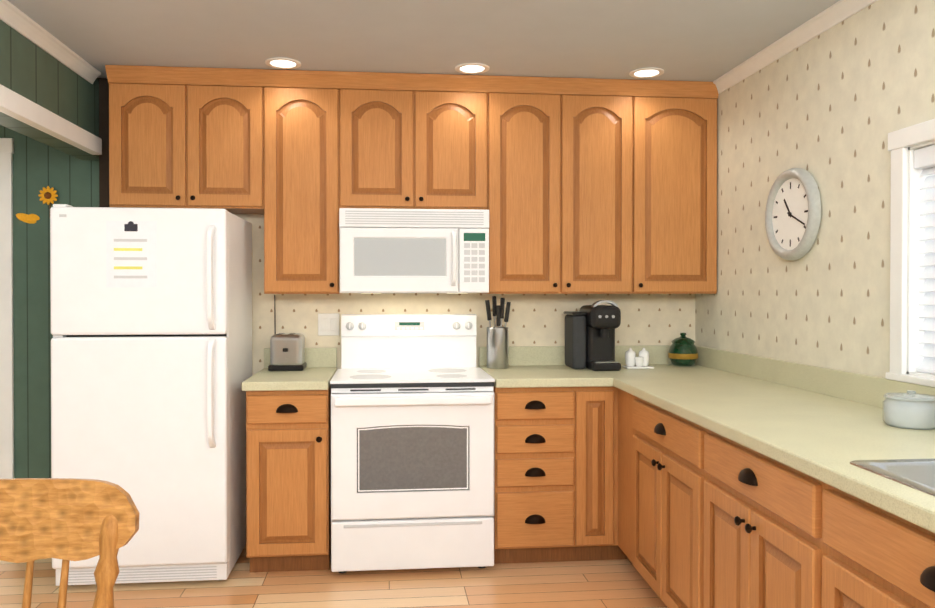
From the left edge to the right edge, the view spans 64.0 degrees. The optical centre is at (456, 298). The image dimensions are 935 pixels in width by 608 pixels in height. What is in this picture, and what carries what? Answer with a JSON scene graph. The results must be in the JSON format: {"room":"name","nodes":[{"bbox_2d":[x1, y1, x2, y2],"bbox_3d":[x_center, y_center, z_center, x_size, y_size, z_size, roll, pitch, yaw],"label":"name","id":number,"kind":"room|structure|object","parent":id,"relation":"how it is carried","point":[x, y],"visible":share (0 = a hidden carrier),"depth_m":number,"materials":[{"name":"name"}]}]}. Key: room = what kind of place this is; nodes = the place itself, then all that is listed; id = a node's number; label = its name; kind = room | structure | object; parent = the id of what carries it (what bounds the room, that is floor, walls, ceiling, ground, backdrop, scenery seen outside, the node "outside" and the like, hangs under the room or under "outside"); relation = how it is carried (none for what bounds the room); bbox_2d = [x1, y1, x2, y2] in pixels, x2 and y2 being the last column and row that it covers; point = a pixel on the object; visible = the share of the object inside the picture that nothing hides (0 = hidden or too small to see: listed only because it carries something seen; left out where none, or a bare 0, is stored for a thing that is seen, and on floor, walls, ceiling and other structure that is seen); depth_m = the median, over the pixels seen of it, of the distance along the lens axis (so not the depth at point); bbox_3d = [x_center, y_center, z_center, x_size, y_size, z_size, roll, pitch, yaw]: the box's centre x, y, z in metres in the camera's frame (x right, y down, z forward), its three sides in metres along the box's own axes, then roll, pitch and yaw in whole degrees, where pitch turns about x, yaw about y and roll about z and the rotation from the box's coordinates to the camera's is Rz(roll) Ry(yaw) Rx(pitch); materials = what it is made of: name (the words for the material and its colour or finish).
{"room":"kitchen","nodes":[
{"label":"kitchen","id":0,"kind":"room"},
{"bbox_2d":[0,20,98,159],"bbox_3d":[-1.643,-0.908,1.137,0.120,0.410,5.630,0,1,-5],"label":"wall","id":1,"kind":"structure","parent":0,"point":[32,71],"depth_m":3.28,"materials":[{"name":"green wood"}]},
{"bbox_2d":[0,0,100,83],"bbox_3d":[-1.551,-1.083,1.054,0.048,0.057,5.450,0,1,-5],"label":"crown molding","id":2,"kind":"structure","parent":1,"relation":"attached to","point":[38,35],"depth_m":3.20,"materials":[{"name":"white paint"}]},
{"bbox_2d":[0,84,101,154],"bbox_3d":[-1.550,-0.740,1.057,0.050,0.082,5.450,0,1,-5],"label":"trim","id":3,"kind":"structure","parent":1,"relation":"attached to","point":[15,105],"depth_m":3.16,"materials":[{"name":"white paint"}]},
{"bbox_2d":[0,545,667,607],"bbox_3d":[-1.295,1.348,2.080,5.910,0.100,7.600,0,1,-5],"label":"floor","id":4,"kind":"structure","parent":0,"point":[622,583],"depth_m":3.31,"materials":[{"name":"brown wood"}]},
{"bbox_2d":[0,478,139,607],"bbox_3d":[-0.831,0.824,1.164,0.500,0.967,0.517,0,1,-5],"label":"chair","id":5,"kind":"object","parent":4,"relation":"on","point":[66,520],"visible":1,"depth_m":1.39,"materials":[{"name":"brown wood"}]},
{"bbox_2d":[50,204,251,585],"bbox_3d":[-1.418,0.436,3.583,0.745,1.697,0.748,0,1,-5],"label":"refrigerator","id":6,"kind":"object","parent":4,"relation":"on","point":[151,340],"visible":0.96,"depth_m":3.28,"materials":[{"name":"metal"}]},
{"bbox_2d":[246,373,334,572],"bbox_3d":[-0.806,0.850,3.743,0.374,0.866,0.626,0,1,-5],"label":"base cabinet","id":7,"kind":"object","parent":4,"relation":"on","point":[288,435],"depth_m":3.44,"materials":[{"name":"brown wood"}]},
{"bbox_2d":[242,365,336,392],"bbox_3d":[-0.811,0.396,3.728,0.389,0.042,0.648,0,1,-5],"label":"countertop","id":8,"kind":"structure","parent":7,"relation":"on","point":[313,378],"depth_m":3.45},
{"bbox_2d":[268,295,306,370],"bbox_3d":[-0.884,0.177,3.920,0.179,0.390,0.198,0,1,-5],"label":"toaster","id":9,"kind":"object","parent":8,"relation":"on","point":[287,351],"visible":1,"depth_m":3.85,"materials":[{"name":"metal"}]},
{"bbox_2d":[330,314,494,573],"bbox_3d":[-0.225,0.686,3.738,0.763,1.196,0.692,0,1,-5],"label":"stove","id":10,"kind":"object","parent":4,"relation":"on","point":[412,450],"visible":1,"depth_m":3.46,"materials":[{"name":"white metal"}]},
{"bbox_2d":[493,389,577,563],"bbox_3d":[0.346,0.849,3.854,0.384,0.866,0.626,0,1,-5],"label":"base cabinet","id":11,"kind":"object","parent":4,"relation":"on","point":[535,516],"depth_m":3.55,"materials":[{"name":"brown wood"}]},
{"bbox_2d":[479,365,741,388],"bbox_3d":[0.773,0.395,3.880,1.242,0.042,0.648,0,1,-5],"label":"countertop","id":12,"kind":"structure","parent":11,"relation":"on","point":[514,376],"depth_m":3.70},
{"bbox_2d":[485,296,510,368],"bbox_3d":[0.224,0.179,4.009,0.140,0.385,0.118,0,1,-5],"label":"utensil crock","id":13,"kind":"object","parent":12,"relation":"on","point":[498,347],"visible":1,"depth_m":3.97,"materials":[{"name":"metal"}]},
{"bbox_2d":[563,300,620,370],"bbox_3d":[0.721,0.190,3.974,0.242,0.364,0.295,0,1,-5],"label":"coffee maker","id":14,"kind":"object","parent":12,"relation":"on","point":[590,337],"visible":1,"depth_m":3.91,"materials":[{"name":"black plastic"}]},
{"bbox_2d":[622,348,653,368],"bbox_3d":[0.971,0.318,3.997,0.150,0.108,0.090,0,1,-5],"label":"salt","id":15,"kind":"object","parent":12,"relation":"on","point":[641,361],"visible":1,"depth_m":3.98,"materials":[{"name":"white ceramic"}]},
{"bbox_2d":[668,333,697,365],"bbox_3d":[1.255,0.280,4.139,0.159,0.182,0.159,0,1,-5],"label":"pot","id":16,"kind":"object","parent":12,"relation":"on","point":[683,351],"visible":1,"depth_m":4.08,"materials":[{"name":"green ceramic"}]},
{"bbox_2d":[578,389,581,560],"bbox_3d":[0.644,0.849,3.883,0.213,0.866,0.626,0,1,-5],"label":"base cabinet","id":17,"kind":"object","parent":4,"relation":"on","point":[579,390],"depth_m":3.56,"materials":[{"name":"brown wood"}]},
{"bbox_2d":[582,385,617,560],"bbox_3d":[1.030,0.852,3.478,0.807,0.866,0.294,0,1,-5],"label":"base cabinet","id":18,"kind":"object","parent":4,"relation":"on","point":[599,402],"depth_m":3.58,"materials":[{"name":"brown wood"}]},
{"bbox_2d":[618,393,685,607],"bbox_3d":[1.118,0.857,2.952,0.732,0.866,0.771,0,1,-5],"label":"base cabinet","id":19,"kind":"object","parent":4,"relation":"on","point":[651,440],"depth_m":3.04,"materials":[{"name":"brown wood"}]},
{"bbox_2d":[682,421,801,607],"bbox_3d":[1.191,0.864,2.202,0.732,0.866,0.735,0,1,-5],"label":"base cabinet","id":20,"kind":"object","parent":4,"relation":"on","point":[713,478],"depth_m":2.26,"materials":[{"name":"brown wood"}]},
{"bbox_2d":[602,377,934,468],"bbox_3d":[1.141,0.405,2.710,0.733,0.042,1.793,0,1,-5],"label":"countertop","id":21,"kind":"structure","parent":20,"relation":"on","point":[786,422],"depth_m":2.49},
{"bbox_2d":[850,458,934,495],"bbox_3d":[1.253,0.488,1.416,0.606,0.189,0.829,0,1,-5],"label":"sink","id":22,"kind":"object","parent":21,"relation":"in","point":[916,476],"depth_m":1.77,"materials":[{"name":"metal"}]},
{"bbox_2d":[882,390,934,429],"bbox_3d":[1.383,0.333,2.273,0.152,0.108,0.152,0,1,-5],"label":"cooking pot","id":23,"kind":"object","parent":21,"relation":"on","point":[910,409],"visible":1,"depth_m":2.22,"materials":[{"name":"ceramic"}]},
{"bbox_2d":[802,541,913,607],"bbox_3d":[1.262,0.954,1.421,0.739,0.700,0.836,0,1,-5],"label":"base cabinet","id":24,"kind":"object","parent":4,"relation":"on","point":[826,583],"depth_m":1.74,"materials":[{"name":"brown wood"}]},
{"bbox_2d":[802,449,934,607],"bbox_3d":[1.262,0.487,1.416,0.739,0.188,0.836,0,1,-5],"label":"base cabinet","id":25,"kind":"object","parent":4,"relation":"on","point":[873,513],"depth_m":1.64,"materials":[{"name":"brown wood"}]},
{"bbox_2d":[0,125,694,478],"bbox_3d":[-1.435,0.071,4.044,5.810,2.420,0.100,0,1,-5],"label":"wall","id":26,"kind":"structure","parent":0,"point":[646,319],"depth_m":4.03,"materials":[{"name":"paper"}]},
{"bbox_2d":[0,138,13,478],"bbox_3d":[-2.832,0.225,3.899,1.052,2.114,0.124,0,1,-5],"label":"door frame","id":27,"kind":"structure","parent":26,"relation":"attached to","point":[6,332],"depth_m":3.89,"materials":[{"name":"white paint"}]},
{"bbox_2d":[16,186,57,223],"bbox_3d":[-2.187,-0.488,3.897,0.219,0.194,0.036,0,1,-5],"label":"decor","id":28,"kind":"object","parent":26,"relation":"attached to","point":[48,195],"visible":1,"depth_m":3.90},
{"bbox_2d":[103,65,266,213],"bbox_3d":[-1.349,-0.793,3.843,0.744,0.682,0.296,0,1,-5],"label":"upper cabinet","id":29,"kind":"object","parent":26,"relation":"attached to","point":[174,137],"depth_m":3.70,"materials":[{"name":"brown wood"}]},
{"bbox_2d":[259,69,342,293],"bbox_3d":[-0.791,-0.579,3.898,0.374,1.110,0.296,0,1,-5],"label":"upper cabinet","id":30,"kind":"object","parent":26,"relation":"attached to","point":[305,107],"depth_m":3.75,"materials":[{"name":"brown wood"}]},
{"bbox_2d":[318,313,338,335],"bbox_3d":[-0.693,0.142,4.060,0.114,0.120,0.010,0,1,-5],"label":"outlet","id":31,"kind":"object","parent":26,"relation":"attached to","point":[328,324],"visible":1,"depth_m":4.06,"materials":[{"name":"plastic"}]},
{"bbox_2d":[343,71,490,212],"bbox_3d":[-0.228,-0.798,3.950,0.755,0.674,0.296,0,1,-5],"label":"upper cabinet","id":32,"kind":"object","parent":26,"relation":"attached to","point":[411,140],"depth_m":3.80,"materials":[{"name":"brown wood"}]},
{"bbox_2d":[339,208,488,292],"bbox_3d":[-0.221,-0.236,3.880,0.744,0.420,0.447,0,1,-5],"label":"over-the-range microwave","id":33,"kind":"object","parent":32,"relation":"attached to","point":[414,250],"visible":1,"depth_m":3.71,"materials":[{"name":"white"}]},
{"bbox_2d":[264,345,672,368],"bbox_3d":[0.163,0.321,4.136,2.406,0.106,0.020,0,1,-5],"label":"backsplash","id":34,"kind":"structure","parent":26,"relation":"attached to","point":[658,354],"depth_m":4.15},
{"bbox_2d":[481,76,638,293],"bbox_3d":[0.531,-0.580,4.025,0.768,1.110,0.296,0,1,-5],"label":"upper cabinet","id":35,"kind":"object","parent":26,"relation":"attached to","point":[588,186],"depth_m":3.88,"materials":[{"name":"brown wood"}]},
{"bbox_2d":[635,80,718,293],"bbox_3d":[1.142,-0.581,4.084,0.461,1.110,0.296,0,1,-5],"label":"upper cabinet","id":36,"kind":"object","parent":26,"relation":"attached to","point":[678,119],"depth_m":3.94,"materials":[{"name":"brown wood"}]},
{"bbox_2d":[8,0,839,81],"bbox_3d":[-1.295,-1.171,2.058,5.910,0.100,7.600,0,1,-5],"label":"ceiling","id":37,"kind":"structure","parent":0,"point":[696,40],"depth_m":3.19,"materials":[{"name":"paint"}]},
{"bbox_2d":[265,57,300,68],"bbox_3d":[-0.834,-1.131,3.604,0.172,0.006,0.172,0,1,-5],"label":"recessed light","id":38,"kind":"object","parent":37,"relation":"in","point":[282,63],"visible":1,"depth_m":3.60,"materials":[{"name":"white glass"}]},
{"bbox_2d":[455,63,489,73],"bbox_3d":[0.078,-1.132,3.687,0.172,0.006,0.172,0,1,-5],"label":"recessed light","id":39,"kind":"object","parent":37,"relation":"in","point":[471,68],"visible":1,"depth_m":3.69,"materials":[{"name":"white glass"}]},
{"bbox_2d":[629,67,663,77],"bbox_3d":[0.957,-1.132,3.761,0.172,0.006,0.172,0,1,-5],"label":"recessed light","id":40,"kind":"object","parent":37,"relation":"in","point":[650,72],"visible":1,"depth_m":3.75,"materials":[{"name":"white glass"}]},
{"bbox_2d":[695,0,934,377],"bbox_3d":[1.681,0.094,1.466,0.100,2.420,5.630,0,1,-5],"label":"wall","id":41,"kind":"structure","parent":0,"point":[830,109],"depth_m":3.00,"materials":[{"name":"paper"}]},
{"bbox_2d":[765,168,820,259],"bbox_3d":[1.438,-0.361,3.212,0.047,0.394,0.394,0,1,-5],"label":"clock","id":42,"kind":"object","parent":41,"relation":"attached to","point":[793,215],"visible":1,"depth_m":3.18,"materials":[{"name":"white plastic"}]},
{"bbox_2d":[713,0,877,93],"bbox_3d":[1.622,-1.085,1.298,0.048,0.057,5.328,0,1,-5],"label":"crown molding","id":43,"kind":"structure","parent":41,"relation":"attached to","point":[841,10],"depth_m":3.19,"materials":[{"name":"white paint"}]},
{"bbox_2d":[694,345,934,408],"bbox_3d":[1.529,0.336,2.371,0.025,0.106,3.756,0,1,-5],"label":"backsplash","id":44,"kind":"structure","parent":41,"relation":"attached to","point":[868,389],"depth_m":3.06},
{"bbox_2d":[885,119,934,386],"bbox_3d":[1.621,-0.141,1.943,0.128,0.855,1.336,0,1,-5],"label":"window","id":45,"kind":"structure","parent":41,"relation":"in","point":[906,257],"depth_m":2.53,"materials":[{"name":"white paint"}]},
{"bbox_2d":[914,145,934,373],"bbox_3d":[1.626,-0.121,1.944,0.062,0.746,1.164,0,1,-5],"label":"window blinds","id":46,"kind":"object","parent":45,"relation":"attached to","point":[924,158],"visible":1,"depth_m":2.49,"materials":[{"name":"white plastic"}]}
]}

